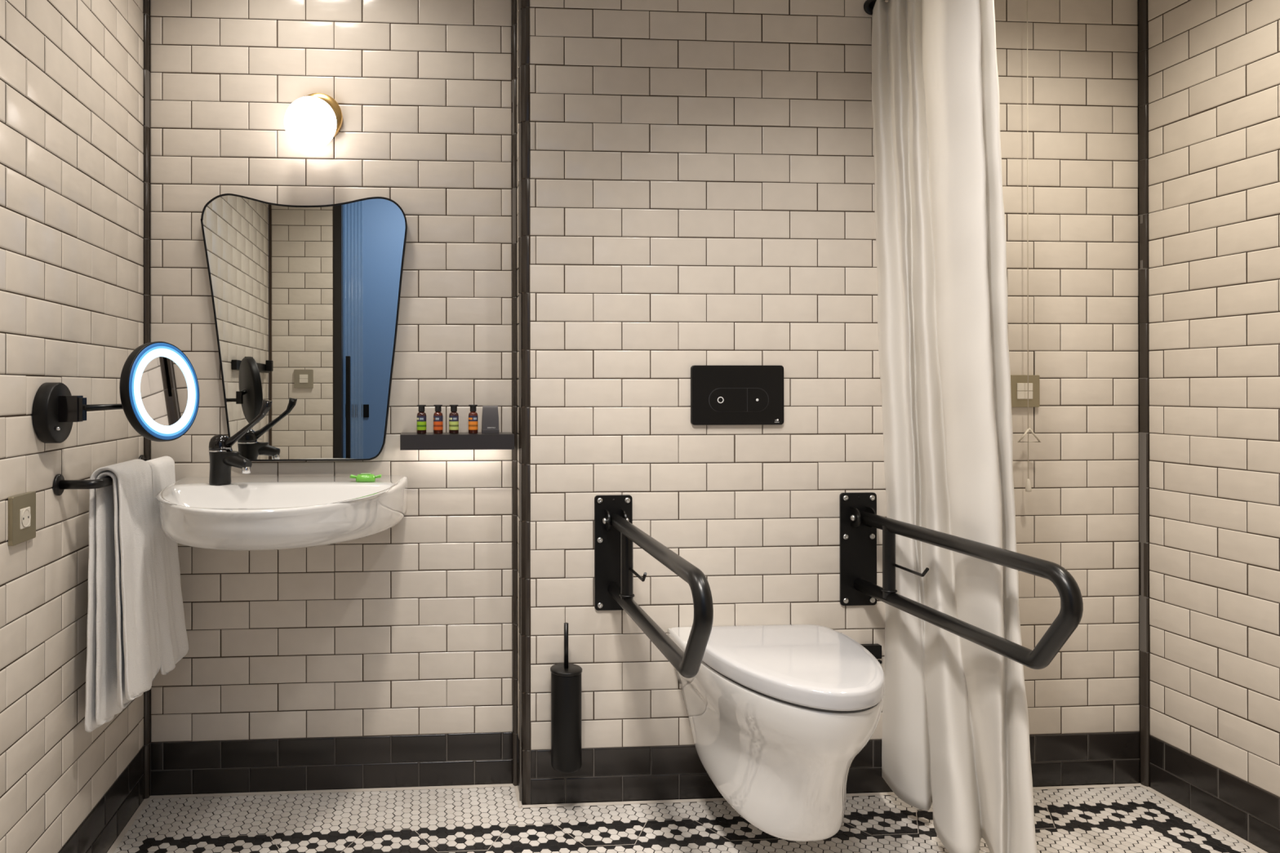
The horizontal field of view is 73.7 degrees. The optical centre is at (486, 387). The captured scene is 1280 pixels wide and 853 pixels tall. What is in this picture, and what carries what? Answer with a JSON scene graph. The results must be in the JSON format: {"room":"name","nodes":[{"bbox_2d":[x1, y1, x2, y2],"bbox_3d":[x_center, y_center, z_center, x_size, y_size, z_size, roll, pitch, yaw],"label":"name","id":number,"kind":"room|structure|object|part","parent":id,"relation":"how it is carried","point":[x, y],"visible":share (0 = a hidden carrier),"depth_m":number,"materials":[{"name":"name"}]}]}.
{"room":"accessible bathroom","nodes":[
{"label":"accessible bathroom","id":0,"kind":"room"},
{"bbox_2d":[0,0,143,852],"bbox_3d":[-0.881,-0.207,1.348,0.062,2.315,1.780,0,0,-4],"label":"wall","id":1,"kind":"structure","parent":0,"point":[72,71],"depth_m":1.71,"materials":[{"name":"beige tile"}]},
{"bbox_2d":[8,491,35,546],"bbox_3d":[-0.856,0.242,1.546,0.012,0.088,0.088,0,0,-4],"label":"wall socket","id":2,"kind":"object","parent":1,"relation":"attached to","point":[21,507],"visible":1,"depth_m":1.53,"materials":[{"name":"beige metal"}]},
{"bbox_2d":[22,508,31,527],"bbox_3d":[-0.851,0.242,1.546,0.001,0.034,0.034,0,0,-4],"label":"outlet","id":3,"kind":"object","parent":2,"relation":"attached to","point":[26,513],"depth_m":1.55,"materials":[{"name":"beige plastic"}]},
{"bbox_2d":[57,746,143,852],"bbox_3d":[-0.879,1.023,1.346,0.062,0.145,1.780,0,0,-4],"label":"baseboard","id":4,"kind":"structure","parent":1,"relation":"attached to","point":[101,828],"depth_m":1.99,"materials":[{"name":"black tile"}]},
{"bbox_2d":[53,454,149,495],"bbox_3d":[-0.846,0.199,1.950,0.087,0.044,0.536,0,0,-4],"label":"towel bar","id":5,"kind":"object","parent":1,"relation":"attached to","point":[60,484],"visible":0.59,"depth_m":1.70,"materials":[{"name":"black metal"}]},
{"bbox_2d":[84,458,160,732],"bbox_3d":[-0.796,0.452,1.849,0.107,0.570,0.224,0,0,-4],"label":"bath towel","id":6,"kind":"object","parent":5,"relation":"hanging from","point":[123,659],"visible":0.99,"depth_m":1.79,"materials":[{"name":"white fabric"}]},
{"bbox_2d":[146,456,188,675],"bbox_3d":[-0.809,0.433,2.073,0.093,0.511,0.195,0,0,-4],"label":"bath towel","id":7,"kind":"object","parent":5,"relation":"hanging from","point":[174,643],"visible":0.5,"depth_m":2.05,"materials":[{"name":"white fabric"}]},
{"bbox_2d":[31,341,199,443],"bbox_3d":[-0.751,0.009,1.728,0.349,0.214,0.126,0,0,-39],"label":"mirror","id":8,"kind":"object","parent":1,"relation":"attached to","point":[159,388],"visible":1,"depth_m":1.72,"materials":[{"name":"black mirror"}]},
{"bbox_3d":[-0.834,0.081,1.625,0.010,0.008,0.008,0,0,-4],"label":"switch knob","id":9,"kind":"part","parent":8,"relation":"part of","materials":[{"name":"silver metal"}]},
{"bbox_3d":[-0.762,0.040,1.722,0.011,0.013,0.158,0,0,32],"label":"arm","id":10,"kind":"part","parent":8,"relation":"part of","materials":[{"name":"black metal"}]},
{"bbox_3d":[-0.682,0.009,1.774,0.013,0.147,0.147,0,0,21],"label":"glass","id":11,"kind":"part","parent":8,"relation":"part of","materials":[{"name":"white"}]},
{"bbox_2d":[142,0,151,799],"bbox_3d":[-0.905,-0.134,2.228,0.013,2.459,0.019,0,0,-4],"label":"trim","id":12,"kind":"structure","parent":1,"relation":"attached to","point":[146,3],"depth_m":2.22,"materials":[{"name":"grey tile"}]},
{"bbox_2d":[149,0,517,742],"bbox_3d":[-0.416,-0.206,2.300,0.999,2.315,0.062,0,0,-4],"label":"wall","id":13,"kind":"structure","parent":0,"point":[406,628],"depth_m":2.28,"materials":[{"name":"beige tile"}]},
{"bbox_2d":[155,475,408,551],"bbox_3d":[-0.489,0.303,1.940,0.597,0.126,0.646,0,0,-4],"label":"basin","id":14,"kind":"object","parent":13,"relation":"attached to","point":[250,513],"visible":0.98,"depth_m":1.81,"materials":[{"name":"white ceramic"}]},
{"bbox_2d":[208,399,271,484],"bbox_3d":[-0.607,0.135,2.049,0.166,0.209,0.055,0,0,21],"label":"mixer tap","id":15,"kind":"object","parent":14,"relation":"on","point":[222,458],"visible":1,"depth_m":2.04,"materials":[{"name":"black metal"}]},
{"bbox_3d":[-0.591,0.094,2.047,0.137,0.127,0.034,0,0,16],"label":"lever","id":16,"kind":"part","parent":15,"relation":"part of","materials":[{"name":"black metal"}]},
{"bbox_2d":[350,473,381,481],"bbox_3d":[-0.307,0.230,2.127,0.077,0.019,0.045,0,0,-4],"label":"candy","id":17,"kind":"object","parent":14,"relation":"on","point":[362,477],"visible":1,"depth_m":2.11,"materials":[{"name":"green"}]},
{"bbox_2d":[200,193,407,461],"bbox_3d":[-0.486,-0.159,2.248,0.545,0.713,0.029,0,0,-4],"label":"wall mirror","id":18,"kind":"object","parent":13,"relation":"attached to","point":[306,299],"visible":0.94,"depth_m":2.23,"materials":[{"name":"black mirror"}]},
{"bbox_2d":[284,93,342,149],"bbox_3d":[-0.456,-0.706,2.199,0.143,0.168,0.137,0,0,-4],"label":"wall lamp","id":19,"kind":"object","parent":13,"relation":"attached to","point":[311,121],"visible":1,"depth_m":2.15,"materials":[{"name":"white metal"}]},
{"bbox_2d":[150,732,512,795],"bbox_3d":[-0.414,1.024,2.298,0.999,0.145,0.062,0,0,-4],"label":"baseboard","id":20,"kind":"structure","parent":13,"relation":"attached to","point":[329,763],"depth_m":2.27,"materials":[{"name":"black tile"}]},
{"bbox_2d":[400,432,514,450],"bbox_3d":[-0.079,0.144,2.243,0.300,0.040,0.098,0,0,-4],"label":"wall shelf","id":21,"kind":"object","parent":13,"relation":"attached to","point":[408,441],"visible":0.99,"depth_m":2.19,"materials":[{"name":"grey metal"}]},
{"bbox_2d":[417,404,426,433],"bbox_3d":[-0.172,0.086,2.229,0.026,0.077,0.026,0,0,-4],"label":"toiletry bottle","id":22,"kind":"object","parent":21,"relation":"on","point":[421,415],"visible":1,"depth_m":2.22,"materials":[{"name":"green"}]},
{"bbox_2d":[433,404,443,433],"bbox_3d":[-0.129,0.086,2.232,0.026,0.077,0.026,0,0,-4],"label":"toiletry bottle","id":23,"kind":"object","parent":21,"relation":"on","point":[437,415],"visible":1,"depth_m":2.22,"materials":[{"name":"brown plastic"}]},
{"bbox_2d":[448,404,458,433],"bbox_3d":[-0.087,0.085,2.235,0.026,0.077,0.026,0,0,-4],"label":"toiletry bottle","id":24,"kind":"object","parent":21,"relation":"on","point":[453,415],"visible":1,"depth_m":2.22,"materials":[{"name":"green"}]},
{"bbox_2d":[468,404,478,433],"bbox_3d":[-0.035,0.085,2.238,0.026,0.077,0.026,0,0,-4],"label":"toiletry bottle","id":25,"kind":"object","parent":21,"relation":"on","point":[473,415],"visible":1,"depth_m":2.23,"materials":[{"name":"brown plastic"}]},
{"bbox_2d":[481,405,499,433],"bbox_3d":[0.011,0.087,2.246,0.046,0.074,0.022,0,0,-4],"label":"packet","id":26,"kind":"object","parent":21,"relation":"on","point":[490,417],"visible":1,"depth_m":2.24,"materials":[{"name":"grey cardboard"}]},
{"bbox_2d":[511,0,517,786],"bbox_3d":[0.078,-0.135,2.297,0.014,2.459,0.014,0,0,-4],"label":"trim","id":27,"kind":"structure","parent":13,"relation":"attached to","point":[514,333],"depth_m":2.29,"materials":[{"name":"black metal"}]},
{"bbox_2d":[516,0,522,748],"bbox_3d":[0.088,-0.207,2.246,0.003,2.315,0.118,0,0,-4],"label":"wall","id":28,"kind":"structure","parent":0,"point":[517,123],"depth_m":2.26,"materials":[{"name":"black tile"}]},
{"bbox_2d":[517,734,522,792],"bbox_3d":[0.089,1.023,2.244,0.003,0.145,0.118,0,0,-4],"label":"baseboard","id":29,"kind":"structure","parent":28,"relation":"attached to","point":[518,747],"depth_m":2.26,"materials":[{"name":"black tile"}]},
{"bbox_2d":[518,0,530,804],"bbox_3d":[0.097,-0.135,2.194,0.037,2.459,0.017,0,0,45],"label":"trim","id":30,"kind":"structure","parent":28,"relation":"attached to","point":[523,12],"depth_m":2.19,"materials":[{"name":"grey tile"}]},
{"bbox_2d":[106,783,1267,852],"bbox_3d":[0.508,1.122,1.444,2.724,0.064,1.788,0,0,-4],"label":"floor","id":31,"kind":"structure","parent":0,"point":[1126,818],"depth_m":2.09,"materials":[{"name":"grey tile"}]},
{"bbox_2d":[521,0,1139,750],"bbox_3d":[0.947,-0.208,2.273,1.715,2.315,0.062,0,0,-4],"label":"wall","id":32,"kind":"structure","parent":0,"point":[702,178],"depth_m":2.23,"materials":[{"name":"beige tile"}]},
{"bbox_2d":[550,622,582,773],"bbox_3d":[0.205,0.791,2.146,0.082,0.372,0.089,0,0,-4],"label":"toilet brush","id":33,"kind":"object","parent":32,"relation":"attached to","point":[566,677],"visible":1,"depth_m":2.11,"materials":[{"name":"black"}]},
{"bbox_3d":[0.205,0.724,2.142,0.082,0.009,0.082,0,0,-4],"label":"lid","id":34,"kind":"part","parent":33,"relation":"part of","materials":[{"name":"black"}]},
{"bbox_3d":[0.205,0.662,2.142,0.012,0.114,0.011,0,0,-4],"label":"handle","id":35,"kind":"part","parent":33,"relation":"part of","materials":[{"name":"black metal"}]},
{"bbox_2d":[594,494,713,678],"bbox_3d":[0.359,0.434,1.829,0.100,0.302,0.744,0,0,-4],"label":"grab bar","id":36,"kind":"object","parent":32,"relation":"attached to","point":[615,535],"visible":1,"depth_m":1.96,"materials":[{"name":"black metal"}]},
{"bbox_3d":[0.334,0.435,2.197,0.100,0.302,0.006,0,0,-4],"label":"wall plate","id":37,"kind":"part","parent":36,"relation":"part of","materials":[{"name":"black metal"}]},
{"bbox_2d":[690,364,783,425],"bbox_3d":[0.666,0.021,2.216,0.250,0.158,0.013,0,0,-4],"label":"flush plate","id":38,"kind":"object","parent":32,"relation":"attached to","point":[721,395],"visible":1,"depth_m":2.21,"materials":[{"name":"black plastic"}]},
{"bbox_2d":[666,624,884,841],"bbox_3d":[0.688,0.791,1.926,0.385,0.392,0.591,0,0,-4],"label":"toilet","id":39,"kind":"object","parent":32,"relation":"attached to","point":[780,716],"visible":0.96,"depth_m":1.79,"materials":[{"name":"white ceramic"}]},
{"bbox_3d":[0.692,0.615,1.868,0.385,0.039,0.474,0,0,-4],"label":"lid","id":40,"kind":"part","parent":39,"relation":"part of","materials":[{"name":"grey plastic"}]},
{"bbox_2d":[522,731,1139,804],"bbox_3d":[0.948,1.022,2.272,1.715,0.145,0.062,0,0,-4],"label":"baseboard","id":41,"kind":"structure","parent":32,"relation":"attached to","point":[656,773],"depth_m":2.21,"materials":[{"name":"black tile"}]},
{"bbox_2d":[860,644,882,663],"bbox_3d":[1.027,0.714,2.237,0.058,0.048,0.019,0,0,-4],"label":"valve","id":42,"kind":"object","parent":32,"relation":"attached to","point":[875,650],"visible":0.56,"depth_m":2.23,"materials":[{"name":"black metal"}]},
{"bbox_2d":[863,0,884,14],"bbox_3d":[1.093,-1.025,1.423,0.045,0.045,1.657,0,0,-4],"label":"rail","id":43,"kind":"object","parent":32,"relation":"attached to","point":[868,5],"visible":0.72,"depth_m":2.24,"materials":[{"name":"black metal"}]},
{"bbox_3d":[1.093,-1.025,1.423,0.022,0.022,1.646,0,0,-4],"label":"rod","id":44,"kind":"part","parent":43,"relation":"part of","materials":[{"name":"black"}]},
{"bbox_2d":[871,0,1037,852],"bbox_3d":[1.088,0.005,1.999,0.136,2.099,0.614,0,0,-4],"label":"shower curtain","id":45,"kind":"object","parent":43,"relation":"hanging from","point":[955,740],"visible":0.92,"depth_m":1.92,"materials":[{"name":"white fabric"}]},
{"bbox_2d":[840,492,1083,669],"bbox_3d":[1.023,0.434,1.874,0.100,0.302,0.744,0,0,-4],"label":"grab bar","id":46,"kind":"object","parent":32,"relation":"attached to","point":[860,521],"visible":1,"depth_m":1.93,"materials":[{"name":"black metal"}]},
{"bbox_3d":[0.998,0.434,2.242,0.100,0.302,0.006,0,0,-4],"label":"wall plate","id":47,"kind":"part","parent":46,"relation":"part of","materials":[{"name":"black metal"}]},
{"bbox_2d":[1010,374,1039,407],"bbox_3d":[1.460,0.011,2.271,0.087,0.087,0.012,0,0,-4],"label":"light switch","id":48,"kind":"object","parent":32,"relation":"attached to","point":[1019,383],"visible":0.86,"depth_m":2.27,"materials":[{"name":"beige metal"}]},
{"bbox_2d":[1147,0,1279,797],"bbox_3d":[1.889,-0.210,1.476,0.062,2.315,1.662,0,0,-4],"label":"wall","id":49,"kind":"structure","parent":0,"point":[1214,65],"depth_m":2.08,"materials":[{"name":"beige tile"}]},
{"bbox_2d":[1137,0,1150,787],"bbox_3d":[1.801,-0.137,2.290,0.010,2.459,0.025,0,0,-4],"label":"trim","id":50,"kind":"structure","parent":49,"relation":"attached to","point":[1142,5],"depth_m":2.29,"materials":[{"name":"black metal"}]},
{"bbox_2d":[1150,735,1279,852],"bbox_3d":[1.891,1.020,1.474,0.062,0.145,1.662,0,0,-4],"label":"baseboard","id":51,"kind":"structure","parent":49,"relation":"attached to","point":[1251,813],"depth_m":2.08,"materials":[{"name":"black tile"}]},
{"bbox_3d":[0.391,-1.398,0.674,3.600,0.059,3.500,0,0,-4],"label":"ceiling","id":52,"kind":"structure","parent":0,"visible":0},
{"bbox_2d":[1017,0,1040,492],"bbox_3d":[1.457,-0.542,2.250,0.056,1.647,0.056,0,0,37],"label":"pull cord","id":53,"kind":"object","parent":52,"relation":"hanging from","point":[1028,487],"visible":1,"depth_m":2.25,"materials":[{"name":"white fabric"}]},
{"bbox_3d":[1.457,-0.544,2.250,0.002,1.585,0.002,0,0,-4],"label":"cord","id":54,"kind":"part","parent":53,"relation":"part of","materials":[{"name":"white fabric"}]},
{"bbox_3d":[1.461,0.129,2.249,0.065,0.039,0.006,0,0,-4],"label":"triangle handle","id":55,"kind":"part","parent":53,"relation":"part of","materials":[{"name":"beige plastic"}]}
]}

